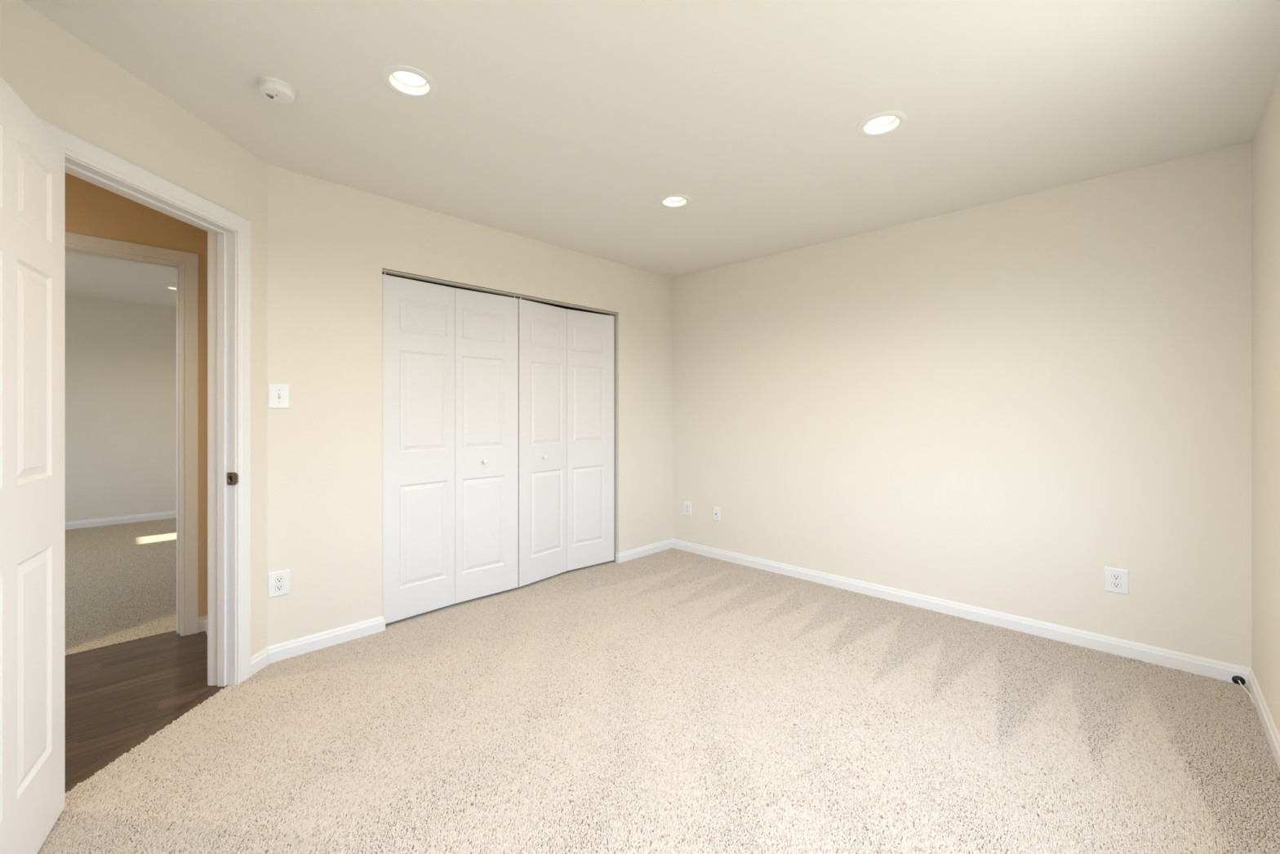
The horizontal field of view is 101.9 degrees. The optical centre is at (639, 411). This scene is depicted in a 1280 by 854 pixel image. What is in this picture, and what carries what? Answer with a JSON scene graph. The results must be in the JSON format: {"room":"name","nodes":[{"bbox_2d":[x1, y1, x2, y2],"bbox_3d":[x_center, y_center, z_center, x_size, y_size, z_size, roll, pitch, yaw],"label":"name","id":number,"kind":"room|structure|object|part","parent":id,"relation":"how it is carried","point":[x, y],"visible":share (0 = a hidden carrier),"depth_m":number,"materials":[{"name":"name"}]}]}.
{"room":"empty bedroom","nodes":[
{"label":"empty bedroom","id":0,"kind":"room"},
{"bbox_2d":[65,296,176,521],"bbox_3d":[-5.473,-0.017,5.976,0.120,2.574,5.320,0,0,44],"label":"wall","id":1,"kind":"structure","parent":0,"point":[121,357],"depth_m":5.67,"materials":[{"name":"white paint"}]},
{"bbox_2d":[65,510,176,529],"bbox_3d":[-5.467,1.183,5.886,0.013,0.086,5.200,0,0,44],"label":"baseboard","id":2,"kind":"structure","parent":1,"relation":"attached to","point":[169,514],"depth_m":5.66,"materials":[{"name":"white paint"}]},
{"bbox_2d":[65,253,176,307],"bbox_3d":[-3.992,-1.284,4.533,4.254,0.160,5.320,0,0,44],"label":"ceiling","id":3,"kind":"structure","parent":0,"point":[86,277],"depth_m":4.78,"materials":[{"name":"white paint"}]},
{"bbox_2d":[164,285,176,290],"bbox_3d":[-4.510,-1.244,5.058,0.195,0.090,0.195,0,0,44],"label":"recessed light","id":4,"kind":"object","parent":3,"relation":"in","point":[171,287],"visible":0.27,"depth_m":5.04,"materials":[{"name":"white plastic"}]},
{"bbox_2d":[0,0,267,657],"bbox_3d":[-1.871,-0.017,1.817,0.120,2.574,1.515,0,0,0],"label":"wall","id":5,"kind":"structure","parent":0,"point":[66,83],"depth_m":1.95,"materials":[{"name":"white paint"}]},
{"bbox_2d":[36,116,250,686],"bbox_3d":[-1.871,0.173,1.948,0.153,2.105,0.895,0,0,0],"label":"door frame","id":6,"kind":"structure","parent":5,"relation":"attached to","point":[228,233],"depth_m":2.32,"materials":[{"name":"white paint"}]},
{"bbox_2d":[0,75,65,853],"bbox_3d":[-1.579,0.202,1.282,0.165,2.020,0.752,0,0,-34],"label":"door","id":7,"kind":"structure","parent":6,"relation":"attached to","point":[33,162],"depth_m":1.38,"materials":[{"name":"white paint"}]},
{"bbox_3d":[-1.939,0.173,1.948,0.017,2.105,0.895,0,0,0],"label":"casing","id":8,"kind":"part","parent":6,"relation":"part of","materials":[{"name":"white paint"}]},
{"bbox_3d":[-1.820,0.298,2.319,0.048,0.057,0.004,0,0,-4],"label":"strike plate","id":9,"kind":"part","parent":6,"relation":"part of","materials":[{"name":"brown metal"}]},
{"bbox_2d":[65,172,207,616],"bbox_3d":[-2.426,-0.017,3.007,0.120,2.574,5.320,0,0,44],"label":"wall","id":10,"kind":"structure","parent":0,"point":[91,209],"depth_m":2.77,"materials":[{"name":"beige paint"}]},
{"bbox_2d":[65,231,198,635],"bbox_3d":[-2.825,0.175,2.598,0.153,2.102,0.926,0,0,44],"label":"door frame","id":11,"kind":"structure","parent":10,"relation":"attached to","point":[185,264],"depth_m":2.85,"materials":[{"name":"white paint"}]},
{"bbox_2d":[267,164,672,646],"bbox_3d":[-0.806,-0.017,3.640,0.120,2.574,3.041,0,0,44],"label":"wall","id":12,"kind":"structure","parent":0,"point":[330,244],"depth_m":2.81,"materials":[{"name":"white paint"}]},
{"bbox_2d":[267,382,289,408],"bbox_3d":[-1.772,-0.079,2.551,0.017,0.124,0.090,0,0,44],"label":"light switch","id":13,"kind":"object","parent":12,"relation":"attached to","point":[278,394],"visible":1,"depth_m":2.55,"materials":[{"name":"white plastic"}]},
{"bbox_2d":[267,568,289,598],"bbox_3d":[-1.775,0.844,2.554,0.009,0.124,0.092,0,0,44],"label":"power outlet","id":14,"kind":"object","parent":12,"relation":"attached to","point":[278,582],"visible":1,"depth_m":2.55,"materials":[{"name":"white plastic"}]},
{"bbox_2d":[275,583,284,591],"bbox_3d":[-1.774,0.864,2.553,0.001,0.029,0.036,0,0,44],"label":"receptacle","id":15,"kind":"object","parent":14,"relation":"attached to","point":[278,587],"depth_m":2.55,"materials":[{"name":"white plastic"}]},
{"bbox_2d":[275,576,284,582],"bbox_3d":[-1.773,0.825,2.552,0.004,0.030,0.036,0,0,44],"label":"receptacle","id":16,"kind":"object","parent":14,"relation":"attached to","point":[277,579],"depth_m":2.55,"materials":[{"name":"white plastic"}]},
{"bbox_2d":[250,615,385,676],"bbox_3d":[-1.649,1.183,2.669,0.093,0.086,0.652,0,0,36],"label":"baseboard","id":17,"kind":"structure","parent":12,"relation":"attached to","point":[277,652],"depth_m":2.65,"materials":[{"name":"white paint"}]},
{"bbox_2d":[382,268,617,315],"bbox_3d":[-0.830,-0.799,3.577,0.038,0.014,1.816,0,0,44],"label":"door track","id":18,"kind":"object","parent":12,"relation":"attached to","point":[387,271],"visible":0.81,"depth_m":3.40,"materials":[{"name":"grey metal"}]},
{"bbox_2d":[382,271,518,623],"bbox_3d":[-1.154,0.198,3.245,0.885,2.004,0.065,0,0,-43],"label":"door","id":19,"kind":"structure","parent":18,"relation":"hanging from","point":[450,355],"depth_m":3.21,"materials":[{"name":"white paint"}]},
{"bbox_2d":[518,296,613,586],"bbox_3d":[-0.538,0.198,3.900,0.093,2.004,0.901,0,0,44],"label":"door","id":20,"kind":"structure","parent":18,"relation":"hanging from","point":[566,357],"depth_m":3.89,"materials":[{"name":"white paint"}]},
{"bbox_2d":[615,538,672,563],"bbox_3d":[0.050,1.183,4.443,0.041,0.086,0.676,0,0,44],"label":"baseboard","id":21,"kind":"structure","parent":12,"relation":"attached to","point":[624,556],"depth_m":4.39,"materials":[{"name":"white paint"}]},
{"bbox_2d":[382,273,608,573],"bbox_3d":[-1.033,-0.012,3.919,0.602,2.584,3.180,0,0,44],"label":"wall","id":22,"kind":"structure","parent":0,"point":[556,305],"depth_m":4.24,"materials":[{"name":"grey"}]},
{"bbox_2d":[21,0,1279,278],"bbox_3d":[0.142,-1.284,2.051,3.576,0.160,4.215,0,0,44],"label":"ceiling","id":23,"kind":"structure","parent":0,"point":[562,123],"depth_m":1.99,"materials":[{"name":"white paint"}]},
{"bbox_2d":[257,77,295,103],"bbox_3d":[-1.345,-1.184,1.923,0.113,0.039,0.113,0,0,0],"label":"smoke detector","id":24,"kind":"object","parent":23,"relation":"attached to","point":[277,91],"visible":1,"depth_m":1.90,"materials":[{"name":"white plastic"}]},
{"bbox_2d":[380,65,438,99],"bbox_3d":[-0.842,-1.244,1.899,0.195,0.090,0.195,0,0,44],"label":"recessed light","id":25,"kind":"object","parent":23,"relation":"in","point":[405,81],"visible":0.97,"depth_m":1.92,"materials":[{"name":"white plastic"}]},
{"bbox_2d":[657,194,691,208],"bbox_3d":[0.198,-1.244,2.966,0.195,0.090,0.195,0,0,44],"label":"recessed light","id":26,"kind":"object","parent":23,"relation":"in","point":[670,201],"visible":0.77,"depth_m":3.00,"materials":[{"name":"white plastic"}]},
{"bbox_2d":[856,111,907,137],"bbox_3d":[1.011,-1.244,2.173,0.195,0.090,0.195,0,0,44],"label":"recessed light","id":27,"kind":"object","parent":23,"relation":"in","point":[883,123],"visible":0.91,"depth_m":2.20,"materials":[{"name":"white plastic"}]},
{"bbox_2d":[37,517,1279,853],"bbox_3d":[-2.281,1.243,3.169,8.370,0.054,5.755,0,0,44],"label":"floor","id":28,"kind":"structure","parent":0,"point":[672,700],"depth_m":1.98,"materials":[{"name":"beige carpet"}]},
{"bbox_2d":[1237,680,1253,703],"bbox_3d":[2.632,1.212,2.249,0.015,0.024,0.187,0,0,36],"label":"cable","id":29,"kind":"object","parent":28,"relation":"on","point":[1239,682],"visible":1,"depth_m":2.26,"materials":[{"name":"white plastic"}]},
{"bbox_2d":[672,141,1252,667],"bbox_3d":[1.549,-0.017,3.538,3.636,2.574,0.120,0,0,44],"label":"wall","id":30,"kind":"structure","parent":0,"point":[1001,406],"depth_m":2.94,"materials":[{"name":"white paint"}]},
{"bbox_2d":[684,501,691,515],"bbox_3d":[0.416,0.848,4.553,0.086,0.122,0.009,0,0,44],"label":"power outlet","id":31,"kind":"object","parent":30,"relation":"attached to","point":[687,505],"visible":1,"depth_m":4.55,"materials":[{"name":"white plastic"}]},
{"bbox_2d":[712,506,719,521],"bbox_3d":[0.635,0.851,4.333,0.072,0.116,0.017,0,0,44],"label":"outlet","id":32,"kind":"object","parent":30,"relation":"attached to","point":[716,510],"visible":1,"depth_m":4.33,"materials":[{"name":"white plastic"}]},
{"bbox_2d":[672,538,1251,686],"bbox_3d":[1.503,1.183,3.490,3.396,0.086,0.013,0,0,44],"label":"baseboard","id":33,"kind":"structure","parent":30,"relation":"attached to","point":[1218,669],"depth_m":2.94,"materials":[{"name":"white paint"}]},
{"bbox_2d":[1231,675,1245,684],"bbox_3d":[2.682,1.204,2.325,0.041,0.041,0.009,0,0,44],"label":"bushing","id":34,"kind":"object","parent":33,"relation":"attached to","point":[1234,678],"visible":1,"depth_m":2.33,"materials":[{"name":"black plastic"}]},
{"bbox_2d":[1104,566,1128,595],"bbox_3d":[2.401,0.851,2.617,0.092,0.124,0.009,0,0,44],"label":"power outlet","id":35,"kind":"object","parent":30,"relation":"attached to","point":[1116,580],"visible":1,"depth_m":2.61,"materials":[{"name":"white plastic"}]},
{"bbox_2d":[1111,581,1120,587],"bbox_3d":[2.400,0.871,2.615,0.036,0.030,0.004,0,0,44],"label":"receptacle","id":36,"kind":"object","parent":35,"relation":"attached to","point":[1113,584],"depth_m":2.62,"materials":[{"name":"white plastic"}]},
{"bbox_2d":[1111,573,1120,580],"bbox_3d":[2.401,0.832,2.616,0.036,0.029,0.001,0,0,44],"label":"receptacle","id":37,"kind":"object","parent":35,"relation":"attached to","point":[1113,576],"depth_m":2.62,"materials":[{"name":"white plastic"}]},
{"bbox_2d":[1252,71,1279,734],"bbox_3d":[1.337,-0.017,0.802,0.120,2.574,4.095,0,0,44],"label":"wall","id":38,"kind":"structure","parent":0,"point":[1266,139],"depth_m":2.02,"materials":[{"name":"white paint"}]},
{"bbox_2d":[1248,667,1279,771],"bbox_3d":[1.331,1.183,0.891,0.013,0.086,3.975,0,0,44],"label":"baseboard","id":39,"kind":"structure","parent":38,"relation":"attached to","point":[1269,727],"depth_m":1.99,"materials":[{"name":"white paint"}]},
{"bbox_3d":[-2.183,-0.017,2.749,0.588,2.574,0.100,0,0,44],"label":"wall","id":40,"kind":"structure","parent":0,"visible":0},
{"bbox_2d":[198,614,207,634],"bbox_3d":[-2.246,1.183,2.706,0.558,0.086,0.049,0,0,44],"label":"baseboard","id":41,"kind":"structure","parent":40,"relation":"attached to","point":[202,620],"depth_m":2.89,"materials":[{"name":"white paint"}]},
{"bbox_3d":[0.120,1.280,2.072,3.636,0.080,4.215,0,0,44],"label":"floor slab","id":42,"kind":"structure","parent":0,"visible":0},
{"bbox_2d":[65,684,227,792],"bbox_3d":[-1.871,1.246,1.948,0.061,0.048,0.767,0,0,0],"label":"trim","id":43,"kind":"structure","parent":42,"relation":"on","point":[82,775],"depth_m":1.93,"materials":[{"name":"brown wood"}]}
]}

